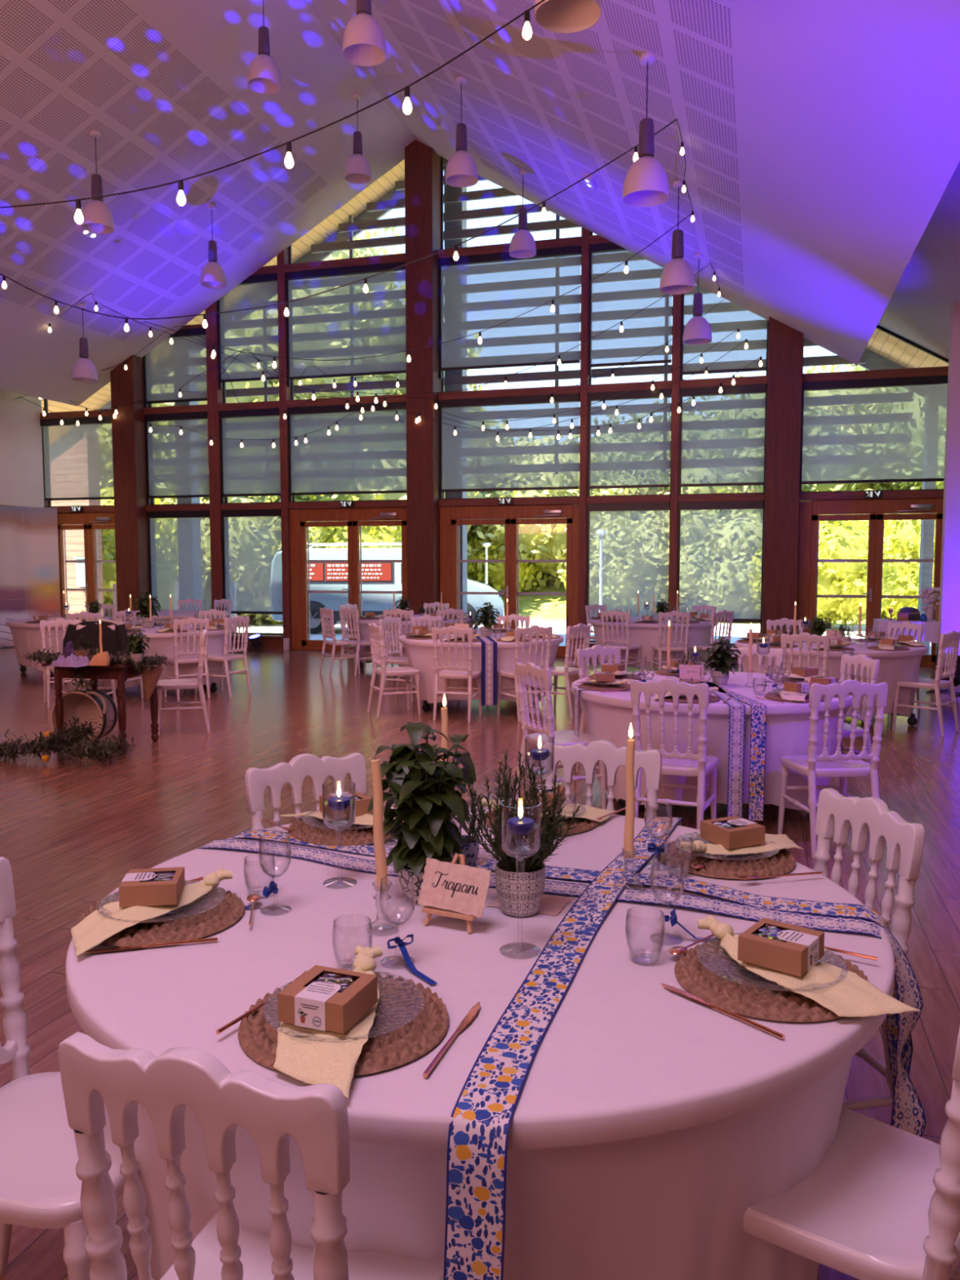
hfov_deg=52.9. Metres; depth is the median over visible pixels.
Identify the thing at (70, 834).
floor
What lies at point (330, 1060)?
napkin
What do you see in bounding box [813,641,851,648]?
napkin
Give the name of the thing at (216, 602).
chair
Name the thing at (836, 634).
name card
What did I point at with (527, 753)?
glass
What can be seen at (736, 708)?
table runner
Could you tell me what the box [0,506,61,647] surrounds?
wall hanging
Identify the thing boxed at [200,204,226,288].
pendant lamp
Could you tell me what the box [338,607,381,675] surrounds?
chair
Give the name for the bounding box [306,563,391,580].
print
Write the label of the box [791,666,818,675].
gift box
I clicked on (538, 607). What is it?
meadow
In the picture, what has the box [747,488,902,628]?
bush
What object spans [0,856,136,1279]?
chair
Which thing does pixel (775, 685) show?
wine glass
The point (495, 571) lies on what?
bush
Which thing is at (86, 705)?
wooden tub
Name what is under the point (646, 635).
tablecloth
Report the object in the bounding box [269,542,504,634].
van
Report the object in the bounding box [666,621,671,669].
taper candle
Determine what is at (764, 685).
glass
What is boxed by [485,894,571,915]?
paper
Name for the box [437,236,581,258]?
trim
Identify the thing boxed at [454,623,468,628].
name card
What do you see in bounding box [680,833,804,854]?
napkin
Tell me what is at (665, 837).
water tumbler
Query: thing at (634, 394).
roller blind
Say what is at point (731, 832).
gift box
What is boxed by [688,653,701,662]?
glass
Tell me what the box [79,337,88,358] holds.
socket
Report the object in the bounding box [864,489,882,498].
exit sign
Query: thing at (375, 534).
bush
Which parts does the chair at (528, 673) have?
leg, post, rail, rail, post, seat, leg, leg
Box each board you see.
[48,166,444,462]
[857,347,947,408]
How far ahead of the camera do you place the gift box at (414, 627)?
10.79 m
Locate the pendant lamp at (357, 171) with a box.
[344,93,371,184]
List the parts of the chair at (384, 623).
post, rail, rail, seat, leg, post, leg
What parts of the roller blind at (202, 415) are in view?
guide rail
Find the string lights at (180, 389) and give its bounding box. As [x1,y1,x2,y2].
[178,367,408,418]
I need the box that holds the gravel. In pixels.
[236,617,930,654]
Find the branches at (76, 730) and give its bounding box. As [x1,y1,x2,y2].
[0,715,114,762]
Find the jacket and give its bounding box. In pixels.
[62,621,129,680]
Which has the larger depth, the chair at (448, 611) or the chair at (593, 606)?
the chair at (593, 606)
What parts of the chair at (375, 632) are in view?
leg, post, rail, rail, leg, post, seat, leg, leg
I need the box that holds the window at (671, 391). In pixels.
[590,391,671,496]
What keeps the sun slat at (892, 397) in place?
attached to the upright at (264, 294)
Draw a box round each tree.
[93,423,113,479]
[97,319,321,531]
[199,355,406,502]
[236,215,475,532]
[363,281,516,568]
[469,419,538,529]
[470,434,644,590]
[558,413,662,519]
[596,395,764,527]
[694,373,886,491]
[803,364,897,490]
[827,364,906,489]
[853,386,946,489]
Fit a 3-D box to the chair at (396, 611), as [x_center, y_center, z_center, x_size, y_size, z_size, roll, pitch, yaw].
[-1.085,0.030,13.330,0.424,0.948,0.479,1,5,7]
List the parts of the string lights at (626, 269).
bulb, bulb, bulb, bulb, bulb, bulb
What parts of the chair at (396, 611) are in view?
leg, seat, rail, post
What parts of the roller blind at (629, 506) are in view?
guide rail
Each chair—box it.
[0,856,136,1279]
[40,617,85,707]
[57,1031,444,1279]
[62,622,117,708]
[66,611,102,685]
[87,603,115,616]
[88,618,143,697]
[112,608,141,625]
[156,629,209,735]
[164,617,209,700]
[177,598,201,609]
[199,608,226,679]
[201,615,251,697]
[213,599,233,653]
[244,752,366,829]
[319,607,359,675]
[338,603,359,665]
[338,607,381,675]
[367,622,420,717]
[378,616,413,702]
[382,608,413,677]
[411,614,442,691]
[423,601,448,614]
[431,626,481,722]
[435,608,464,627]
[496,613,529,630]
[497,625,552,721]
[515,662,606,809]
[533,623,591,717]
[541,739,662,819]
[576,644,620,773]
[585,604,606,648]
[600,609,640,671]
[630,678,718,830]
[651,610,690,671]
[688,609,733,671]
[692,604,716,617]
[728,644,783,675]
[742,1026,959,1279]
[766,617,804,636]
[777,679,888,858]
[780,632,830,676]
[813,787,924,1111]
[839,653,879,786]
[887,621,924,715]
[892,630,959,736]
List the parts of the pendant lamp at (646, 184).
lamp shade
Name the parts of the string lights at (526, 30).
bulb, bulb, bulb, bulb, bulb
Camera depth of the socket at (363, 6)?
8.67 m
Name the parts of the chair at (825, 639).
post, rail, post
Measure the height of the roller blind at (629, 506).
2.020 m
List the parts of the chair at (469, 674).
post, leg, leg, rail, rail, seat, leg, post, leg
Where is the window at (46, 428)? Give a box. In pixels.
[45,426,114,506]
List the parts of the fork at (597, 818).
handle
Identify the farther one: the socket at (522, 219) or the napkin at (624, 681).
the socket at (522, 219)
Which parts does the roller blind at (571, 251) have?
guide rail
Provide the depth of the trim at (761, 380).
15.06 m
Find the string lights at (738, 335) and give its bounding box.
[438,328,740,431]
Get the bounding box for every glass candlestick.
[367,884,397,931]
[612,848,645,893]
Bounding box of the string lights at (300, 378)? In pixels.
[215,348,405,387]
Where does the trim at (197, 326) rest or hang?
attached to the window at (148, 353)
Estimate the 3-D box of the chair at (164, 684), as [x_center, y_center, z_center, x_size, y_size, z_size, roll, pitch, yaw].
[-2.765,0.376,8.949,0.479,0.948,0.424,-1,5,-16]
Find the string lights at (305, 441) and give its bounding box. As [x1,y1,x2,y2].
[69,400,418,448]
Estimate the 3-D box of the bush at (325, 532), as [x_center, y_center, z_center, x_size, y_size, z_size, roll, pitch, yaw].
[-5.230,-2.392,26.875,4.440,4.197,4.328,2,5,26]
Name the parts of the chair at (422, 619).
rail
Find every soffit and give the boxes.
[41,159,404,446]
[866,328,948,388]
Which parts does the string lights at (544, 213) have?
bulb, bulb, bulb, bulb, bulb, bulb, bulb, bulb, bulb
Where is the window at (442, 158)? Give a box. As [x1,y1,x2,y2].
[440,156,443,249]
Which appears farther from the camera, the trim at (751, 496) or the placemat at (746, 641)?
the trim at (751, 496)
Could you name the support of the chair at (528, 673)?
on the floor
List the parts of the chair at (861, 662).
post, leg, seat, rail, rail, leg, post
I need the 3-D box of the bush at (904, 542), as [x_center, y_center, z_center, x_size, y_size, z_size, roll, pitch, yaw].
[12.185,-2.211,26.932,3.649,3.813,3.369,0,5,1]
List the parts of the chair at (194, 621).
post, leg, seat, rail, rail, post, leg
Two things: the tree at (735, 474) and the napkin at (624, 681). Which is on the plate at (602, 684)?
the napkin at (624, 681)
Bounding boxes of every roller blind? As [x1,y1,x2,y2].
[40,416,114,506]
[142,327,207,407]
[144,411,208,505]
[146,510,209,610]
[217,273,279,390]
[219,408,280,503]
[221,509,282,614]
[285,261,405,386]
[287,401,406,502]
[438,244,581,378]
[439,393,580,499]
[586,388,671,496]
[586,502,669,625]
[587,242,671,375]
[675,501,763,622]
[678,384,765,494]
[680,293,766,379]
[799,375,947,492]
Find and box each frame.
[43,506,114,513]
[288,500,406,509]
[439,497,579,506]
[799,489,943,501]
[897,613,908,620]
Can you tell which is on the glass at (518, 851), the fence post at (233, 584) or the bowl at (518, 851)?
the bowl at (518, 851)
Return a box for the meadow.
[500,513,896,625]
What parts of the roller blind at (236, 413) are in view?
guide rail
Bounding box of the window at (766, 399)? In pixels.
[680,386,767,494]
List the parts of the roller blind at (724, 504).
guide rail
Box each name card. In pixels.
[417,857,491,917]
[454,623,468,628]
[679,664,704,679]
[826,630,842,640]
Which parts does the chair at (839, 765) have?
leg, leg, post, seat, leg, rail, rail, leg, post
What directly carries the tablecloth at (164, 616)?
on the round table
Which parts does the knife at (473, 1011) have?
handle, blade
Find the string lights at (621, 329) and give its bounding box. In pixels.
[212,262,710,403]
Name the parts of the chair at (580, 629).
leg, leg, seat, post, leg, rail, rail, post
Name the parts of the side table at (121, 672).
leg, leg, leg, leg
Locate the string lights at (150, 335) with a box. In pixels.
[48,293,291,381]
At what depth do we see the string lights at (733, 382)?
15.21 m
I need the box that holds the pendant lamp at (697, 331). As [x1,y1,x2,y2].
[682,253,711,344]
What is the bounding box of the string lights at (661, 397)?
[438,338,747,441]
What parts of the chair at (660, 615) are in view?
leg, leg, post, seat, rail, rail, leg, leg, post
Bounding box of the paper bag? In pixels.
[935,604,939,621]
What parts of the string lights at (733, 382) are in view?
bulb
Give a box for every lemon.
[41,754,49,762]
[43,730,53,737]
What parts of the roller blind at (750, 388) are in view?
guide rail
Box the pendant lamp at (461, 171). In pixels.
[444,75,477,187]
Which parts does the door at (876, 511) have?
lever handle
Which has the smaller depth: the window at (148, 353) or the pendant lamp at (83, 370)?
the pendant lamp at (83, 370)
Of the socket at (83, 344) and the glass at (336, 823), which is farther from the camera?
the socket at (83, 344)
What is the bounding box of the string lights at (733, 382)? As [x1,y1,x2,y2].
[417,356,762,439]
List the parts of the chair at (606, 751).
post, rail, post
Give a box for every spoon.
[246,893,260,925]
[669,934,715,955]
[691,855,714,868]
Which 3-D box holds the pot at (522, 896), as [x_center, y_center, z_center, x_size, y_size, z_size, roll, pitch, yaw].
[0.092,0.567,2.207,0.116,0.105,0.116,1,5,16]
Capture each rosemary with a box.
[73,633,93,653]
[417,604,426,616]
[448,781,488,866]
[464,616,480,635]
[464,747,582,916]
[674,650,702,679]
[836,622,855,644]
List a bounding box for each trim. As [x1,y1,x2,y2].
[40,408,111,419]
[44,426,48,506]
[143,404,207,414]
[146,503,209,511]
[180,324,203,328]
[217,400,279,411]
[220,502,280,510]
[230,636,283,649]
[231,634,284,638]
[251,265,277,275]
[276,246,293,649]
[283,637,288,650]
[284,253,404,272]
[286,394,405,408]
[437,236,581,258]
[438,385,580,399]
[577,226,591,648]
[582,641,595,645]
[586,494,670,504]
[587,380,671,393]
[588,235,611,244]
[668,293,681,617]
[677,493,764,502]
[680,375,767,388]
[802,324,948,382]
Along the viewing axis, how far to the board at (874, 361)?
16.05 m
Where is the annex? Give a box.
[49,431,103,616]
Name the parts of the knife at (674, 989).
blade, handle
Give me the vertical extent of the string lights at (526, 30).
0.991 m
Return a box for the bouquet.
[920,586,940,620]
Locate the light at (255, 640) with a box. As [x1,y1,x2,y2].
[248,634,267,652]
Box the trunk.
[897,606,919,620]
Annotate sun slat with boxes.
[151,338,818,385]
[151,353,866,400]
[152,391,913,434]
[152,412,912,450]
[153,432,911,466]
[153,453,911,482]
[156,319,767,368]
[181,302,747,350]
[224,284,712,329]
[231,268,663,312]
[257,251,645,293]
[311,218,580,253]
[338,203,549,232]
[366,187,518,212]
[395,175,487,190]
[443,157,448,166]
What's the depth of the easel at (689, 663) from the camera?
6.30 m
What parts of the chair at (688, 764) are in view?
post, leg, rail, rail, seat, leg, post, leg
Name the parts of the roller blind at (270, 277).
guide rail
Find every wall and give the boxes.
[0,390,41,647]
[0,397,44,507]
[877,160,959,359]
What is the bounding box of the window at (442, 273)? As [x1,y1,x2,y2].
[441,267,444,391]
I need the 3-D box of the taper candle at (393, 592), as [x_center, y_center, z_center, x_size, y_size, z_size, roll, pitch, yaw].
[-1.281,-0.571,14.360,0.026,0.292,0.026,1,5,16]
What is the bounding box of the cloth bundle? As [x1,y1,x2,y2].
[48,640,89,666]
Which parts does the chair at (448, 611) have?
rail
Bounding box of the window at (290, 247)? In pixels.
[288,244,291,263]
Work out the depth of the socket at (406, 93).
5.29 m
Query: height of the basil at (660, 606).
0.301 m
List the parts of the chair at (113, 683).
seat, rail, leg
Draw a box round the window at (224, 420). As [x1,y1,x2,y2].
[223,418,280,503]
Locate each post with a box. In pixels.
[112,583,117,611]
[173,581,179,609]
[229,581,237,632]
[482,542,490,584]
[595,529,606,612]
[916,385,939,654]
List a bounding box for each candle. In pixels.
[62,591,65,613]
[85,593,88,613]
[98,619,102,652]
[129,594,132,620]
[149,595,151,621]
[169,595,172,620]
[327,782,351,810]
[370,757,387,892]
[393,591,395,610]
[440,592,442,610]
[440,693,448,760]
[506,598,508,627]
[506,800,534,835]
[529,736,550,760]
[623,723,635,858]
[636,591,639,613]
[653,593,654,613]
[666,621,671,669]
[676,593,678,611]
[690,646,699,656]
[747,623,752,673]
[759,637,768,648]
[793,601,796,633]
[857,602,861,635]
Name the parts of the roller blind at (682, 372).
guide rail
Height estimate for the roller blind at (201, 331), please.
1.420 m
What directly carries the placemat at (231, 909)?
on the tablecloth at (648, 1119)
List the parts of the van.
roof rail, sill trim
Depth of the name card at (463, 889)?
2.11 m
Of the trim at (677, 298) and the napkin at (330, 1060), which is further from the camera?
the trim at (677, 298)
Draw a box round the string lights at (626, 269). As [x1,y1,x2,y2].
[144,213,691,368]
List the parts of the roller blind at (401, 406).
guide rail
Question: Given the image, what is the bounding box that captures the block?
[88,651,110,666]
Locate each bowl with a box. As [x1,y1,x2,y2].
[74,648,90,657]
[246,893,260,901]
[258,835,291,877]
[322,783,355,831]
[378,878,415,925]
[500,801,540,860]
[644,802,672,839]
[649,859,684,904]
[669,946,688,955]
[691,862,705,868]
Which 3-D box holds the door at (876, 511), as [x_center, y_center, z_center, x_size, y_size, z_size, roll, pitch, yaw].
[5.993,-0.877,14.763,2.190,2.528,0.230,1,5,16]
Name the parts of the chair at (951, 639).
leg, leg, seat, post, leg, rail, rail, leg, post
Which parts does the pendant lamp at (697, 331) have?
lamp shade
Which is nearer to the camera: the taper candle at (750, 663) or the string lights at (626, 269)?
the taper candle at (750, 663)
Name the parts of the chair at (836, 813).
post, rail, leg, post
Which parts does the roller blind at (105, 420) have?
guide rail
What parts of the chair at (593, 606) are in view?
post, rail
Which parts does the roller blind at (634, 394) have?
guide rail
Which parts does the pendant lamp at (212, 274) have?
lamp shade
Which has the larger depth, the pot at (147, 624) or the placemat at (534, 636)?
the pot at (147, 624)
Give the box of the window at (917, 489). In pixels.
[801,488,943,492]
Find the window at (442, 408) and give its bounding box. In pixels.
[442,408,579,499]
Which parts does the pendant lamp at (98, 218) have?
lamp shade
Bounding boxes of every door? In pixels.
[57,512,116,617]
[289,507,407,650]
[439,504,579,657]
[795,497,943,666]
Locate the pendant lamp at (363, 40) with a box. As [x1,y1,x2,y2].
[342,0,386,66]
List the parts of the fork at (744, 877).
handle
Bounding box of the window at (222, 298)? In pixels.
[221,296,226,403]
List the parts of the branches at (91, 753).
stem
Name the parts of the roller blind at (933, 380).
guide rail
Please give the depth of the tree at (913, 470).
34.88 m
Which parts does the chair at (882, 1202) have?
seat, post, rail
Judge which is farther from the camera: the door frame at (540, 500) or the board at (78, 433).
the board at (78, 433)
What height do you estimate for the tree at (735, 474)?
6.154 m
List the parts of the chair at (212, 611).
rail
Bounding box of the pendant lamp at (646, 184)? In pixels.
[622,52,668,207]
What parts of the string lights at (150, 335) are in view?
bulb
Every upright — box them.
[262,283,269,481]
[348,214,355,479]
[554,214,559,474]
[662,297,669,471]
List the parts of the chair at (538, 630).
leg, seat, post, leg, leg, rail, rail, post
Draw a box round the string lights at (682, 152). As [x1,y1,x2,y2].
[676,118,694,222]
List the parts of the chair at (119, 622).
rail, leg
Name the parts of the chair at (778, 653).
rail, post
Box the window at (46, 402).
[44,398,48,412]
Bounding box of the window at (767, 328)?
[765,320,768,375]
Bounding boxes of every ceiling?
[0,0,959,406]
[0,388,44,400]
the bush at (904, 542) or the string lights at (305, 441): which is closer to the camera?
the string lights at (305, 441)
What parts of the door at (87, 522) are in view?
lever handle, frame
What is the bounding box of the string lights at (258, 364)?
[14,325,289,399]
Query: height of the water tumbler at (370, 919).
0.098 m
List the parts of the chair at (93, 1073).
post, rail, seat, post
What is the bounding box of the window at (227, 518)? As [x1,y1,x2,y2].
[226,516,283,635]
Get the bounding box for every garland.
[19,646,168,672]
[64,666,95,693]
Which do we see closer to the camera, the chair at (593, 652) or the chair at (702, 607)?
the chair at (593, 652)
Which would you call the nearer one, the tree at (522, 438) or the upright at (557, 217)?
the upright at (557, 217)
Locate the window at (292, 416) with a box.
[291,415,406,502]
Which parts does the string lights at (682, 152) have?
bulb, bulb, bulb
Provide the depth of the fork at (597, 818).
2.99 m
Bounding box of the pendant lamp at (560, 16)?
[534,0,601,33]
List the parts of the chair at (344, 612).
leg, post, rail, rail, leg, post, seat, leg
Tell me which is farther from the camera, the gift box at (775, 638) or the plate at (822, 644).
the gift box at (775, 638)
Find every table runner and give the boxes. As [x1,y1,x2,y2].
[197,839,926,1137]
[231,829,913,1090]
[352,617,409,652]
[443,816,683,1279]
[475,633,497,705]
[573,688,587,737]
[696,681,766,820]
[700,681,745,817]
[842,650,853,679]
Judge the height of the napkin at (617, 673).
0.056 m
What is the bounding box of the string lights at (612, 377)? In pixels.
[417,298,724,408]
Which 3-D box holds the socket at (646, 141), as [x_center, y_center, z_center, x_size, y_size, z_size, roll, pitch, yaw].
[1.437,-4.313,8.325,0.138,0.336,0.138,1,5,16]
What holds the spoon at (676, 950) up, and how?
on the placemat at (779, 1005)
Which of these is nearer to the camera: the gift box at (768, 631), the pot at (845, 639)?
the pot at (845, 639)
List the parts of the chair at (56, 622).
post, leg, leg, seat, rail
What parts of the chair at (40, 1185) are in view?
leg, rail, rail, post, seat, leg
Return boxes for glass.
[244,835,291,912]
[322,783,356,885]
[378,878,437,984]
[499,801,540,953]
[524,736,554,778]
[633,656,646,679]
[638,661,650,682]
[644,802,672,868]
[649,859,720,942]
[671,653,686,677]
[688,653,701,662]
[755,637,769,686]
[762,656,773,682]
[767,666,781,693]
[888,608,893,620]
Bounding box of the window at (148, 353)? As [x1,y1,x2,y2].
[147,351,151,407]
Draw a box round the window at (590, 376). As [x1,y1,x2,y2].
[589,253,673,384]
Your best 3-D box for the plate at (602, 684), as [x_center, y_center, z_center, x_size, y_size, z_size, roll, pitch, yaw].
[0.817,0.280,6.209,0.276,0.026,0.276,1,5,16]
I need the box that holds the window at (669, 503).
[588,502,670,641]
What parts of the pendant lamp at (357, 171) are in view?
lamp shade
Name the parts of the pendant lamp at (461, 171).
lamp shade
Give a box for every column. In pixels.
[110,353,154,611]
[404,139,441,614]
[761,316,803,636]
[937,302,959,685]
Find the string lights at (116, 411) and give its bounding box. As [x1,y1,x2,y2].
[18,395,146,426]
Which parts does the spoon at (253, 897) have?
handle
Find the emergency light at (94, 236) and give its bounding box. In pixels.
[76,226,102,240]
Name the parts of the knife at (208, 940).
blade, handle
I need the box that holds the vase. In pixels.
[920,613,927,621]
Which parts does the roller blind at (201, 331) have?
guide rail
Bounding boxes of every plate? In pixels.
[97,880,226,923]
[262,968,424,1041]
[302,808,384,830]
[409,634,431,637]
[507,799,586,820]
[585,679,622,686]
[596,671,635,676]
[666,690,711,697]
[674,831,779,860]
[697,932,847,991]
[764,641,788,645]
[772,688,809,695]
[782,675,820,680]
[822,644,848,648]
[862,636,888,639]
[872,643,904,647]
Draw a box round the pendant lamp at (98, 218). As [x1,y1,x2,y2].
[81,129,114,234]
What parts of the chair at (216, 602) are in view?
rail, post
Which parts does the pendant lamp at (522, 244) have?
lamp shade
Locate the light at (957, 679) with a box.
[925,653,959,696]
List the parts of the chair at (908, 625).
rail, leg, post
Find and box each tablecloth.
[5,616,141,672]
[66,805,894,1279]
[99,623,234,688]
[126,609,229,624]
[354,614,475,666]
[399,631,563,702]
[571,671,853,810]
[588,616,718,667]
[734,638,928,716]
[872,618,938,643]
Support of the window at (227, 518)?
attached to the trim at (249, 635)
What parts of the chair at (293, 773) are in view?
post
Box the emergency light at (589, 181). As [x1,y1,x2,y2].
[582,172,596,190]
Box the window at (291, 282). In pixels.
[289,280,293,399]
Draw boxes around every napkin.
[24,617,57,622]
[71,867,232,956]
[125,626,142,629]
[156,625,184,631]
[203,626,217,629]
[273,945,382,1098]
[279,810,395,825]
[359,614,382,617]
[400,633,438,636]
[442,634,479,640]
[481,798,616,822]
[493,627,515,631]
[501,635,514,641]
[571,679,632,684]
[613,671,626,675]
[633,617,657,622]
[653,686,718,699]
[662,666,679,670]
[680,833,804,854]
[694,615,711,620]
[697,915,920,1017]
[737,636,767,639]
[752,640,797,644]
[770,633,781,636]
[774,670,841,681]
[779,689,806,702]
[804,678,849,695]
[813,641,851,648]
[855,634,887,638]
[877,644,895,649]
[888,637,928,645]
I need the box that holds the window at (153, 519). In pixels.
[151,518,157,608]
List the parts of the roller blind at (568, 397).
guide rail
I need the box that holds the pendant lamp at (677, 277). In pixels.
[659,180,694,294]
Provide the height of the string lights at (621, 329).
1.684 m
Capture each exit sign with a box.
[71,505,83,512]
[340,500,353,507]
[497,497,512,504]
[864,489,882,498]
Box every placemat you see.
[26,621,39,623]
[76,884,244,946]
[126,630,141,632]
[134,623,164,626]
[155,629,187,632]
[195,627,224,630]
[237,972,448,1075]
[288,816,404,845]
[359,617,383,619]
[405,635,439,639]
[444,638,480,642]
[484,808,599,835]
[492,630,512,632]
[496,638,529,641]
[526,635,560,638]
[577,682,630,690]
[588,673,641,680]
[600,619,625,622]
[634,621,658,623]
[654,669,706,675]
[657,694,719,702]
[659,835,795,879]
[672,621,699,622]
[674,939,869,1022]
[691,618,715,621]
[737,639,767,643]
[758,643,797,648]
[764,692,824,702]
[775,676,808,683]
[813,646,854,651]
[856,638,879,642]
[866,645,909,650]
[896,642,923,646]
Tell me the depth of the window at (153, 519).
18.34 m
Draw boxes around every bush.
[99,479,210,616]
[154,482,211,609]
[200,481,322,625]
[240,482,344,624]
[310,487,401,548]
[466,524,540,595]
[556,514,667,617]
[608,492,727,617]
[684,509,762,618]
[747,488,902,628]
[865,513,935,618]
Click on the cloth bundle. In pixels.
(69, 659)
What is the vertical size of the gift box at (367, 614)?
0.049 m
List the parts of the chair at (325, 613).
leg, post, rail, rail, leg, post, seat, leg, leg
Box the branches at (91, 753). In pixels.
[35,723,135,770]
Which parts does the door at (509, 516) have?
lever handle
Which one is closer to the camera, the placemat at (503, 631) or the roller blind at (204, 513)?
the placemat at (503, 631)
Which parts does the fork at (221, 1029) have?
handle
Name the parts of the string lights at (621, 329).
bulb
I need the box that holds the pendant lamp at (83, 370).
[71,303,97,382]
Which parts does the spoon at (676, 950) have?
handle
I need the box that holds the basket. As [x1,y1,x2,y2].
[72,646,90,657]
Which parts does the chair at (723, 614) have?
leg, seat, post, rail, rail, post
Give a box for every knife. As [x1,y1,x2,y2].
[84,937,217,953]
[260,818,295,831]
[422,1001,480,1078]
[661,983,785,1039]
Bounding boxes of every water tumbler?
[243,855,275,894]
[332,919,373,968]
[625,910,665,964]
[663,836,693,876]
[752,680,766,694]
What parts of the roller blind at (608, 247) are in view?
guide rail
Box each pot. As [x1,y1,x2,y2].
[129,653,143,663]
[140,617,154,627]
[398,867,424,903]
[450,835,479,866]
[472,628,476,635]
[480,626,493,636]
[494,857,545,916]
[711,669,728,684]
[840,636,851,644]
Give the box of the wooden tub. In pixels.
[49,689,117,746]
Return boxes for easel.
[421,853,476,933]
[680,662,700,683]
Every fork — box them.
[113,876,202,893]
[215,970,306,1034]
[586,807,625,821]
[734,871,822,879]
[755,696,784,702]
[823,946,877,960]
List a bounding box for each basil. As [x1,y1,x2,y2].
[84,599,102,620]
[123,627,151,663]
[133,591,161,627]
[367,721,476,903]
[395,596,409,616]
[473,602,499,636]
[654,599,669,620]
[702,635,741,684]
[807,614,831,643]
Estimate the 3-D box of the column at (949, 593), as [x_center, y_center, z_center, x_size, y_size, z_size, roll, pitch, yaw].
[7.018,-1.798,11.980,2.270,4.801,0.180,1,5,16]
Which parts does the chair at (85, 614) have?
rail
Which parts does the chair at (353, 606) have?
rail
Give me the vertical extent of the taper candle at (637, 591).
0.328 m
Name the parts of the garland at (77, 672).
stem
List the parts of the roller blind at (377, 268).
guide rail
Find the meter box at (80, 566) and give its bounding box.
[73,556,96,586]
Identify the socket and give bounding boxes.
[75,199,81,209]
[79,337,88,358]
[91,173,102,201]
[177,179,183,191]
[208,240,217,262]
[257,26,270,56]
[286,141,291,153]
[353,131,362,155]
[355,0,371,15]
[404,85,409,97]
[455,123,466,151]
[518,207,527,230]
[524,9,529,22]
[542,200,545,208]
[634,146,637,152]
[638,117,654,158]
[671,229,684,259]
[692,292,702,316]
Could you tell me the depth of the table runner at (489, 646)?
9.75 m
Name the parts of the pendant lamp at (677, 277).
lamp shade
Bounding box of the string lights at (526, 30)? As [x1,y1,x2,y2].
[0,0,545,224]
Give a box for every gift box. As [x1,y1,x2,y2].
[33,615,47,619]
[119,866,185,907]
[123,623,131,628]
[164,623,179,628]
[208,621,218,626]
[211,618,224,622]
[277,964,377,1033]
[319,791,373,819]
[365,612,374,616]
[412,626,427,631]
[413,629,429,634]
[444,623,454,627]
[493,623,502,627]
[506,631,521,636]
[520,783,564,809]
[594,671,614,681]
[601,663,624,671]
[642,615,653,619]
[670,659,689,667]
[679,681,700,684]
[689,611,697,615]
[699,613,709,617]
[699,815,764,848]
[737,917,824,977]
[746,632,761,637]
[766,629,782,634]
[767,635,781,642]
[783,680,812,692]
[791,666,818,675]
[810,675,838,684]
[829,639,840,644]
[868,631,884,636]
[880,638,898,644]
[897,635,913,640]
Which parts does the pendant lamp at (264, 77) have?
lamp shade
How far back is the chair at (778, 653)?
7.21 m
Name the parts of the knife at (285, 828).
handle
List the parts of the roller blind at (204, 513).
guide rail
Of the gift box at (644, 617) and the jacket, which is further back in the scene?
the gift box at (644, 617)
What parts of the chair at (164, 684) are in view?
leg, leg, seat, post, rail, leg, leg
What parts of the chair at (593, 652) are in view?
leg, post, rail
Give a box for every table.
[19,666,53,677]
[41,655,167,753]
[110,682,217,697]
[360,660,372,668]
[422,700,534,711]
[616,798,817,822]
[888,712,917,725]
[934,643,937,676]
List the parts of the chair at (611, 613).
post, rail, rail, seat, leg, post, leg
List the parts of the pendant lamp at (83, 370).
lamp shade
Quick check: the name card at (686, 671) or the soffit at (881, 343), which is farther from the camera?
the soffit at (881, 343)
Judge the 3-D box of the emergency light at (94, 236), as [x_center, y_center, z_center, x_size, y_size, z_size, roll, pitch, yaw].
[-5.616,-5.862,13.870,0.142,0.112,0.380,1,5,16]
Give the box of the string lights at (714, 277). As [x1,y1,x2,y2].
[710,262,724,297]
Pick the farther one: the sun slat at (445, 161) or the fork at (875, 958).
the sun slat at (445, 161)
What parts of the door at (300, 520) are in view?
lever handle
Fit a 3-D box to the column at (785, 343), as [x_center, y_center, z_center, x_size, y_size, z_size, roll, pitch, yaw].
[4.668,-2.429,14.901,0.500,5.600,0.500,1,5,16]
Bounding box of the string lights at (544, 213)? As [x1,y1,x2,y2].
[0,118,676,332]
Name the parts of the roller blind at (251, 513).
guide rail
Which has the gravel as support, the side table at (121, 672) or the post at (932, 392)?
the post at (932, 392)
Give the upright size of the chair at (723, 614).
0.948 m
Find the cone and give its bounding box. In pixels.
[140,664,162,701]
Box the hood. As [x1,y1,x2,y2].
[73,556,96,559]
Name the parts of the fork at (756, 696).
handle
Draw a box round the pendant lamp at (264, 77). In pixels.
[247,0,281,93]
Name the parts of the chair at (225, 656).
leg, seat, post, leg, rail, rail, post, leg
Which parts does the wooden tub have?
rope handle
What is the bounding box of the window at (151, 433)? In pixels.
[149,422,209,505]
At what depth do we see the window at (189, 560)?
19.49 m
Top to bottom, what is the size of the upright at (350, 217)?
4.865 m
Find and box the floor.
[0,646,959,1279]
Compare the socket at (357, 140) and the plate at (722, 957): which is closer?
the plate at (722, 957)
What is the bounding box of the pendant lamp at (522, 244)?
[509,168,536,258]

